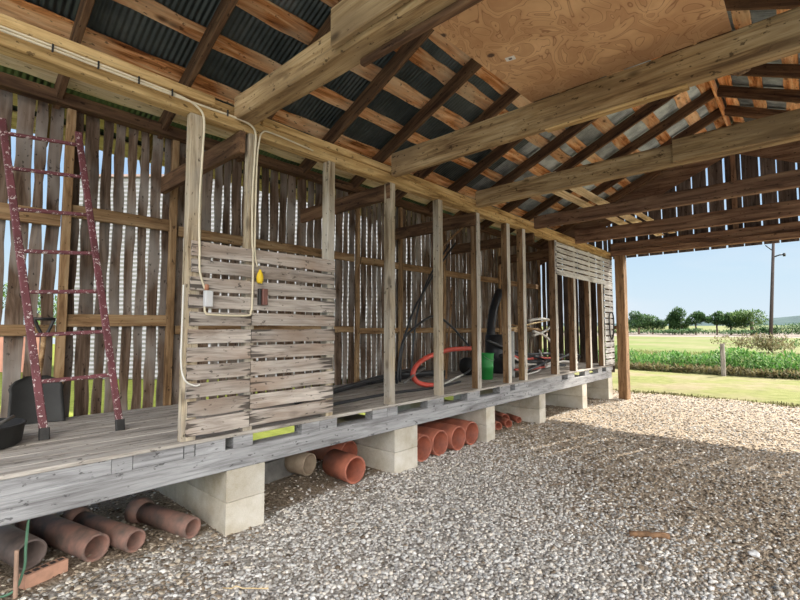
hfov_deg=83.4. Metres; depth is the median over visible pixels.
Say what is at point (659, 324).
tree
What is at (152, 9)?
board
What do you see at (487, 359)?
bucket
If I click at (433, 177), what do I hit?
board
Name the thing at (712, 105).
board
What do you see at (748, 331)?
bush
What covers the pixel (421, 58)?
board
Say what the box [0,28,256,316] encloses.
conduit
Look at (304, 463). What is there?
pipe
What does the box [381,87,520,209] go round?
rafter
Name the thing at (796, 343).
bush
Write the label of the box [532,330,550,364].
pipe
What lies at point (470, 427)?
pipe
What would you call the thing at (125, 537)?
pipe
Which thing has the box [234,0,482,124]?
tie beam
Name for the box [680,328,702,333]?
bush
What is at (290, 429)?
yard
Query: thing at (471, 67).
rafter
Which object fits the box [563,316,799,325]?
hill
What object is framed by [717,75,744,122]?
board
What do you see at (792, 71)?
rafter
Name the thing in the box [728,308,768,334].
tree
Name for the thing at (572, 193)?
board
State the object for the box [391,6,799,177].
tie beam
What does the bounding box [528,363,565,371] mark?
hose
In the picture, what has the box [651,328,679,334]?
bush
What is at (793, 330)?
bush
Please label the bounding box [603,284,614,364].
slatted panel
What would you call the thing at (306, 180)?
board
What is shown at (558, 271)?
slatted panel
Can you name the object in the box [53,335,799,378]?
field
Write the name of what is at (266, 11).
board
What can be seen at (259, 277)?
plug
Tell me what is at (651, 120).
board
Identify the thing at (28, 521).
garden hose
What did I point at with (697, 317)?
tree
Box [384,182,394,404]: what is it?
post
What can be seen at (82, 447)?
deck
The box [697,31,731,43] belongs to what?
rafter
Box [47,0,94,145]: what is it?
rafter
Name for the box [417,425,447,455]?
pipe
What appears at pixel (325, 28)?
rafter
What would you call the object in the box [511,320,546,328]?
stick
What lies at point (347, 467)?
pipe
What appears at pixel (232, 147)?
tie
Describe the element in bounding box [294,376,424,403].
hose
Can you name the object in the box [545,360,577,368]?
pipe
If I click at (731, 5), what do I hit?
rafter
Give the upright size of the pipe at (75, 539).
0.250 m
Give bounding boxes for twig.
[549,483,567,485]
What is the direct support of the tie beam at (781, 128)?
attached to the beam at (344, 159)
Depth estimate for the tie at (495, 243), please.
8.57 m
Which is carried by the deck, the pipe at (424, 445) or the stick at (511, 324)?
the stick at (511, 324)
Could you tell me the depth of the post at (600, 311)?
10.51 m
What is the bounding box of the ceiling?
[0,0,799,241]
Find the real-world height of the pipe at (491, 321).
1.654 m
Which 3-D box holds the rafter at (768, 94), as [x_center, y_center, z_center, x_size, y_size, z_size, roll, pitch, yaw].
[7.535,-2.764,6.395,4.955,2.407,0.062,-3,-5,42]
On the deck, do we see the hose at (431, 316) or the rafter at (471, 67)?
the hose at (431, 316)
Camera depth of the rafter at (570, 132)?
8.16 m
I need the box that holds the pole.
[765,243,785,352]
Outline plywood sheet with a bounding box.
[433,0,731,101]
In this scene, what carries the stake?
on the ground at (72, 561)
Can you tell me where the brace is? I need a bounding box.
[443,228,462,246]
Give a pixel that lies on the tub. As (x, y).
(11, 428)
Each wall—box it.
[0,72,542,417]
[0,336,39,371]
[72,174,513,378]
[540,141,799,264]
[542,224,614,371]
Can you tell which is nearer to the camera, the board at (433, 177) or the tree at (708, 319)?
the board at (433, 177)
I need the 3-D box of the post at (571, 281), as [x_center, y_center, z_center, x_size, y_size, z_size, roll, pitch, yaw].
[3.576,0.173,9.329,0.131,2.573,0.104,-3,-5,42]
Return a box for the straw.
[223,585,267,588]
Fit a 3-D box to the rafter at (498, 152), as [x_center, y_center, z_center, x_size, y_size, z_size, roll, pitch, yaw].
[1.901,-2.677,7.548,5.005,2.431,0.061,-3,-5,42]
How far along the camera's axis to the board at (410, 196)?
9.07 m
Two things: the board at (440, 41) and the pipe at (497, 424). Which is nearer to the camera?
the board at (440, 41)
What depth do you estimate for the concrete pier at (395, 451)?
5.29 m
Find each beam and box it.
[0,13,611,259]
[0,370,611,525]
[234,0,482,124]
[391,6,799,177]
[475,108,799,207]
[534,169,799,228]
[575,199,799,243]
[610,221,799,256]
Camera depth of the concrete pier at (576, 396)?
9.57 m
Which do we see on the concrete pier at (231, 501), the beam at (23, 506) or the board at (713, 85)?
the beam at (23, 506)
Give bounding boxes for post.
[177,113,202,441]
[238,133,257,430]
[320,161,334,415]
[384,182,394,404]
[433,199,443,395]
[470,212,481,388]
[501,223,511,382]
[516,229,527,379]
[548,240,558,373]
[567,246,577,370]
[583,252,592,367]
[596,256,604,365]
[604,259,612,364]
[614,255,630,399]
[720,344,725,375]
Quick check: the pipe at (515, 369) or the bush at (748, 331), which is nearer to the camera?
the pipe at (515, 369)
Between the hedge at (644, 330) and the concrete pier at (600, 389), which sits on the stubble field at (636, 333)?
the hedge at (644, 330)
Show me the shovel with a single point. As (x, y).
(21, 403)
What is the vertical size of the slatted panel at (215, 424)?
1.521 m
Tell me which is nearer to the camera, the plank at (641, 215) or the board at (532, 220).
the plank at (641, 215)
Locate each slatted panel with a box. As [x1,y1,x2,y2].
[185,240,335,436]
[555,242,612,285]
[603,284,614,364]
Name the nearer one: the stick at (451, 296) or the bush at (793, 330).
the stick at (451, 296)
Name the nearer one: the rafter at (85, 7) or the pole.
the rafter at (85, 7)
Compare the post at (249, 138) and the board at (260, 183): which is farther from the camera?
the board at (260, 183)
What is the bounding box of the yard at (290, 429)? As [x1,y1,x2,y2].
[0,344,453,439]
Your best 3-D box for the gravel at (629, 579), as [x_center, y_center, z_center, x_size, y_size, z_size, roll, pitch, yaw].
[3.404,2.022,5.635,7.626,0.075,12.741,-3,-5,42]
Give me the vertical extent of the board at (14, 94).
0.138 m
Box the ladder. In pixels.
[0,118,124,440]
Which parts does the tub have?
handle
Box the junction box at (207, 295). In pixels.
[203,284,212,306]
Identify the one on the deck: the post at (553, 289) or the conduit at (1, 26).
the post at (553, 289)
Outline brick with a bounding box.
[18,557,67,589]
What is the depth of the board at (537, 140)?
8.49 m
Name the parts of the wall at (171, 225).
wall plate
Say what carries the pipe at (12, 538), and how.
on the ground at (72, 561)
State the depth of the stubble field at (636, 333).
116.61 m
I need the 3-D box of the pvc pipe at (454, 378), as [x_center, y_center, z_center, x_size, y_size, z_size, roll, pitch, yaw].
[0.741,1.236,6.851,0.079,0.102,1.426,-2,-4,24]
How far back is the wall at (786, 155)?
9.82 m
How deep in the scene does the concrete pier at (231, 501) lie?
3.80 m
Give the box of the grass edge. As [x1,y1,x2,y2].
[613,389,799,407]
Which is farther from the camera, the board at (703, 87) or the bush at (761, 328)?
the bush at (761, 328)
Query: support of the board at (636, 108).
attached to the ceiling
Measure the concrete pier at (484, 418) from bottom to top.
0.534 m
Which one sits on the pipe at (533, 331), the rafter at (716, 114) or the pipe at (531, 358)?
the pipe at (531, 358)
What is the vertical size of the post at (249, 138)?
2.573 m
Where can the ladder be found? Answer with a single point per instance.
(44, 430)
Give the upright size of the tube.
0.805 m
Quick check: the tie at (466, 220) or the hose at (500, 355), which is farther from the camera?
the hose at (500, 355)
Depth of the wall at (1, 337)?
17.40 m
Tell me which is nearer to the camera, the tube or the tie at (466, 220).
the tie at (466, 220)
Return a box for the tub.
[0,415,26,449]
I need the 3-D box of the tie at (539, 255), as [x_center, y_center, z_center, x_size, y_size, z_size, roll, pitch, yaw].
[2.996,-0.975,9.994,1.778,0.192,0.064,-3,-5,42]
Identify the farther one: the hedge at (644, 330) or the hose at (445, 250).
the hedge at (644, 330)
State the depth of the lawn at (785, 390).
13.57 m
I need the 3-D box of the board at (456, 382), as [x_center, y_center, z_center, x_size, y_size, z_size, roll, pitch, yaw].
[0.030,1.223,5.952,0.147,0.034,3.063,-3,-5,39]
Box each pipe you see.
[0,524,46,570]
[15,513,109,561]
[61,506,145,552]
[124,496,200,538]
[284,452,315,475]
[307,441,357,459]
[322,449,365,483]
[403,367,425,383]
[410,346,471,386]
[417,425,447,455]
[417,433,431,461]
[418,421,465,450]
[434,417,478,444]
[444,374,463,383]
[486,288,501,334]
[495,410,508,418]
[495,415,511,426]
[495,421,501,429]
[506,413,521,422]
[514,365,550,370]
[515,355,550,359]
[527,318,549,336]
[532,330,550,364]
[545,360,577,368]
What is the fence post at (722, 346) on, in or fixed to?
on the lawn at (785, 390)
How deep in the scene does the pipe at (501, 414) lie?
7.97 m
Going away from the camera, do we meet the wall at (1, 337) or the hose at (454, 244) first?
the hose at (454, 244)
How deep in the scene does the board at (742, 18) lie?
6.17 m
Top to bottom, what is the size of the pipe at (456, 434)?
0.330 m
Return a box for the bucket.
[481,353,493,379]
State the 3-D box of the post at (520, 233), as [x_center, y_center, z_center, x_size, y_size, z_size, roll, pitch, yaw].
[2.087,0.067,7.686,0.121,2.573,0.104,-3,-5,42]
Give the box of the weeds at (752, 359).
[528,345,799,377]
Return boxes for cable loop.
[608,312,613,339]
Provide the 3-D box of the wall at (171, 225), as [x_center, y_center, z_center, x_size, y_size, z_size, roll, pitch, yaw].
[-0.438,-0.121,7.554,0.158,3.441,12.960,-3,-5,42]
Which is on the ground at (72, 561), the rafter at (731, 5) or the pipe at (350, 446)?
the pipe at (350, 446)
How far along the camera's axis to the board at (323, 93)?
6.20 m
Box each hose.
[0,519,29,597]
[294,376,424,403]
[333,365,422,392]
[369,370,447,383]
[395,315,471,383]
[399,243,455,381]
[409,244,449,380]
[485,339,562,355]
[499,354,550,363]
[527,356,546,370]
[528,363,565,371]
[559,353,580,360]
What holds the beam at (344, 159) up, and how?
on the post at (553, 289)
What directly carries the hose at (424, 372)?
on the deck
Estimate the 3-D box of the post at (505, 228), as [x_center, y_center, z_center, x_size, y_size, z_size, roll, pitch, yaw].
[1.726,0.040,7.281,0.111,2.573,0.103,-3,-5,42]
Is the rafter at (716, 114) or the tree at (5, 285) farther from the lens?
the tree at (5, 285)
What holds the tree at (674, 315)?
on the stubble field at (636, 333)
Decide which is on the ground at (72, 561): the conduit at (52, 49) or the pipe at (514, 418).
the pipe at (514, 418)
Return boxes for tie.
[161,130,245,193]
[300,183,389,222]
[395,212,475,239]
[451,233,534,254]
[498,248,566,263]
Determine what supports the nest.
attached to the rafter at (792, 71)
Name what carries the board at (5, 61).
attached to the ceiling
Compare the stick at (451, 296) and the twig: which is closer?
the twig
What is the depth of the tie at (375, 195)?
5.70 m
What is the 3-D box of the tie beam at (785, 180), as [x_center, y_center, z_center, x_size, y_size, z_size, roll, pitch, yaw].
[4.968,-1.523,5.676,6.920,0.219,0.116,-3,-5,42]
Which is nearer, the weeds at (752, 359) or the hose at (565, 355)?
the hose at (565, 355)
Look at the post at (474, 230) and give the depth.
6.57 m
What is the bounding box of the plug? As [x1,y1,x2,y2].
[256,270,263,284]
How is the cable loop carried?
hanging from the slatted panel at (608, 292)
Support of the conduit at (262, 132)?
attached to the post at (249, 138)
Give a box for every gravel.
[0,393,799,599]
[1,391,799,599]
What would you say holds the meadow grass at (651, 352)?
on the field at (690, 344)
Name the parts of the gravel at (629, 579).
bark strip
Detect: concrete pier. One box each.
[155,462,264,535]
[337,414,416,473]
[398,399,494,441]
[454,388,545,423]
[545,383,586,408]
[574,375,612,398]
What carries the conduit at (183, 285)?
attached to the slatted panel at (215, 424)
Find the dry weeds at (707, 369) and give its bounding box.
[598,360,799,378]
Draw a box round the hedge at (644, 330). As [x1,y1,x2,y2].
[597,329,799,334]
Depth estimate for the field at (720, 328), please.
319.20 m
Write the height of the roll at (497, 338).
0.750 m
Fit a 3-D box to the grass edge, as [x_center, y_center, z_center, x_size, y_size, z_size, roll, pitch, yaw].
[10.062,2.188,8.381,13.607,0.098,0.991,-3,-5,42]
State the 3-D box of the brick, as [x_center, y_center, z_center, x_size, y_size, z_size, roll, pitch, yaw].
[-2.360,1.808,2.978,0.076,0.087,0.250,-2,-4,25]
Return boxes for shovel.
[7,317,65,424]
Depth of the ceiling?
5.64 m
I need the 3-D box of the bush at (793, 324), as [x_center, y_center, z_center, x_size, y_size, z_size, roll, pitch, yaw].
[91.562,6.660,106.154,15.456,2.900,12.561,-3,-5,42]
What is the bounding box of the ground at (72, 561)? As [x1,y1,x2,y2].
[0,390,799,599]
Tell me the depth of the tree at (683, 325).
130.11 m
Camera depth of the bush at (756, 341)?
31.22 m
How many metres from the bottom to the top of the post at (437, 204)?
2.573 m
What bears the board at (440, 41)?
attached to the ceiling
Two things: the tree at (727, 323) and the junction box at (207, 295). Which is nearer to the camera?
the junction box at (207, 295)
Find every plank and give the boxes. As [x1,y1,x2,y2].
[524,176,628,224]
[544,171,663,235]
[635,213,674,233]
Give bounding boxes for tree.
[3,283,56,324]
[628,310,654,333]
[640,314,668,333]
[665,306,686,334]
[668,318,688,334]
[684,311,705,334]
[702,310,729,334]
[718,312,749,334]
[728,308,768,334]
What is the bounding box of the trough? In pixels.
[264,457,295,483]
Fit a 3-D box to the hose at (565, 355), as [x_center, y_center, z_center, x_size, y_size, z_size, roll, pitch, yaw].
[3.899,1.330,10.308,0.395,0.258,1.585,-2,-4,28]
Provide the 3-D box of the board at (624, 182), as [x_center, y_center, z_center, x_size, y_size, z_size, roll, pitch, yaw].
[4.909,-2.822,10.227,0.199,0.109,2.072,-3,-5,42]
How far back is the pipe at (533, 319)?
9.67 m
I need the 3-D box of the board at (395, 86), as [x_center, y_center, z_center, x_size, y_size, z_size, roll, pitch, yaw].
[1.373,-2.668,7.405,0.217,0.117,4.882,-3,-5,42]
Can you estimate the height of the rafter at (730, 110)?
2.407 m
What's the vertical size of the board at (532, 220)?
0.110 m
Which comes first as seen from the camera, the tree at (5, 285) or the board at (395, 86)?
the board at (395, 86)
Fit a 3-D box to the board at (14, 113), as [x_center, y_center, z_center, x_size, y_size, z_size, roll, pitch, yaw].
[-3.873,-1.851,4.769,0.242,0.128,4.052,-3,-5,42]
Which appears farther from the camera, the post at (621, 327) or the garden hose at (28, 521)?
the post at (621, 327)
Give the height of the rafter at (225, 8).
2.431 m
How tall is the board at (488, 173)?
0.098 m
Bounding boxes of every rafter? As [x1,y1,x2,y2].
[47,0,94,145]
[139,0,237,164]
[222,0,341,184]
[278,29,433,202]
[343,58,481,196]
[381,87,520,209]
[406,78,599,225]
[453,45,692,215]
[462,93,679,242]
[493,88,714,238]
[525,108,721,233]
[536,124,725,248]
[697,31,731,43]
[717,85,799,102]
[724,0,799,10]
[724,105,787,118]
[730,63,799,78]
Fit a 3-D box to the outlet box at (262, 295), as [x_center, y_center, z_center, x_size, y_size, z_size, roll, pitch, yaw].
[-1.195,-0.027,3.907,0.050,0.140,0.077,-3,-5,42]
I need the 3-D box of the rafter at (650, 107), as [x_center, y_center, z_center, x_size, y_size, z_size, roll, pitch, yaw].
[3.220,-2.583,8.997,5.005,2.430,0.059,-3,-5,42]
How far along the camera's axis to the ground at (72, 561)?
3.95 m
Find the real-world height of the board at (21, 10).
0.114 m
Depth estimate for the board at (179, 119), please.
6.22 m
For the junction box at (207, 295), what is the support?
attached to the slatted panel at (215, 424)
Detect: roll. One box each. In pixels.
[459,357,471,374]
[485,334,502,373]
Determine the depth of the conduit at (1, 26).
3.44 m
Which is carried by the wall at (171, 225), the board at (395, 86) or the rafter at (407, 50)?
the rafter at (407, 50)
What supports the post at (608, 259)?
on the deck
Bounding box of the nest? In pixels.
[732,68,750,75]
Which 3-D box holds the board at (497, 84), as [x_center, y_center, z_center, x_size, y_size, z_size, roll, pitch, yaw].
[2.565,-2.988,7.651,0.202,0.108,4.887,-3,-5,42]
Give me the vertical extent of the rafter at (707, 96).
2.429 m
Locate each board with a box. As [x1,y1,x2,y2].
[0,0,379,158]
[0,54,163,116]
[11,110,214,178]
[13,93,287,179]
[113,0,281,73]
[172,114,396,190]
[231,173,406,220]
[236,0,381,81]
[306,180,411,216]
[309,86,476,168]
[320,0,494,110]
[333,381,460,405]
[383,76,550,175]
[383,156,527,216]
[404,193,541,240]
[428,30,470,65]
[475,66,603,162]
[481,168,564,210]
[497,109,616,195]
[530,218,560,229]
[571,192,595,204]
[591,116,645,173]
[607,70,646,111]
[617,178,630,186]
[641,113,670,144]
[651,56,706,133]
[693,43,730,125]
[696,82,710,93]
[705,98,724,128]
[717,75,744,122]
[731,10,766,108]
[776,9,799,110]
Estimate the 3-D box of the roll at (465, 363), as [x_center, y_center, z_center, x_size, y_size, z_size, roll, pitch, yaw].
[1.375,1.235,8.449,0.330,0.330,0.450,-3,-5,42]
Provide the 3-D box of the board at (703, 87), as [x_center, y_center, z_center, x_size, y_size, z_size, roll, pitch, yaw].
[3.978,-3.947,6.427,0.208,0.111,4.887,-3,-5,42]
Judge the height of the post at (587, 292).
2.573 m
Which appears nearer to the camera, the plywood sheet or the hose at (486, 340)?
the plywood sheet
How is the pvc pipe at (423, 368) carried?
on the deck
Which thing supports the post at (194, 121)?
on the deck
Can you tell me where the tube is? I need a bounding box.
[511,331,514,376]
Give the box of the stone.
[747,549,759,557]
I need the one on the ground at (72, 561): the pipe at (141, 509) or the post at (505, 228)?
the pipe at (141, 509)
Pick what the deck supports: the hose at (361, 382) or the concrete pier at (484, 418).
the hose at (361, 382)
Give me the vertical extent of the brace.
0.537 m
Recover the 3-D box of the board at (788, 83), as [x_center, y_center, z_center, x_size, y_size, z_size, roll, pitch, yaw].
[5.274,-3.563,6.099,0.207,0.111,7.760,-3,-5,42]
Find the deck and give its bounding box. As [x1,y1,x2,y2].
[0,362,614,496]
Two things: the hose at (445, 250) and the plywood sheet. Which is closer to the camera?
the plywood sheet
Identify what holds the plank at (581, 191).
on the tie beam at (791, 208)
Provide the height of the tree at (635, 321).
7.540 m
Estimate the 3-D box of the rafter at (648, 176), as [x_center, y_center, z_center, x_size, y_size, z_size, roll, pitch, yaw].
[5.164,-2.445,11.132,5.005,2.431,0.060,-3,-5,42]
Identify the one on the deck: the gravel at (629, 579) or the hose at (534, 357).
the hose at (534, 357)
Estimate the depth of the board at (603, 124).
8.32 m
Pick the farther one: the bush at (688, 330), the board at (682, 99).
the bush at (688, 330)
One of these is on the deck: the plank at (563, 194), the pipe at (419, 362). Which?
the pipe at (419, 362)
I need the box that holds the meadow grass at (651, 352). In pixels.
[615,349,799,366]
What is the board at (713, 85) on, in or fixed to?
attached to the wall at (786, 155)
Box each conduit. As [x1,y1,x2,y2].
[0,25,204,288]
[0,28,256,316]
[180,285,199,386]
[254,130,313,266]
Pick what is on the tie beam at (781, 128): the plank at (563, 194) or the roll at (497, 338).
the plank at (563, 194)
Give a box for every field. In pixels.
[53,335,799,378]
[55,330,799,337]
[542,325,798,331]
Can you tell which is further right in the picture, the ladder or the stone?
the stone
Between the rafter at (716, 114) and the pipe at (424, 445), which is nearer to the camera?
the pipe at (424, 445)
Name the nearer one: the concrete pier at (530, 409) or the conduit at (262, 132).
the conduit at (262, 132)
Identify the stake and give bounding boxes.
[13,549,18,598]
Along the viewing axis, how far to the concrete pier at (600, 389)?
10.75 m
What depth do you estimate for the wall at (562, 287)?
11.75 m
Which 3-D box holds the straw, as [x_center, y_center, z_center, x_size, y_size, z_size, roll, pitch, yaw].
[-0.980,1.828,2.856,0.291,0.014,0.036,0,-4,3]
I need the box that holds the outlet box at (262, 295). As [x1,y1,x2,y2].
[257,289,267,304]
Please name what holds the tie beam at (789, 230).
on the post at (621, 327)
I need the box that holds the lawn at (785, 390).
[574,368,799,404]
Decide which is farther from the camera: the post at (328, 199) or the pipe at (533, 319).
the pipe at (533, 319)
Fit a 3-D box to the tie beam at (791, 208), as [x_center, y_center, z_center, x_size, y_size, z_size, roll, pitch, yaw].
[6.239,-1.450,7.073,6.920,0.254,0.113,-3,-5,42]
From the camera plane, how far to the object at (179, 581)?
4.34 m
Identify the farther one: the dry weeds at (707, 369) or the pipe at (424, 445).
the dry weeds at (707, 369)
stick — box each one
[445,286,452,378]
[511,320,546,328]
[511,324,547,331]
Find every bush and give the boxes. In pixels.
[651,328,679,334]
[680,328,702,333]
[710,333,794,353]
[720,329,758,334]
[747,322,799,332]
[753,336,799,349]
[755,326,782,334]
[783,323,799,332]
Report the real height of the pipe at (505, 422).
0.140 m

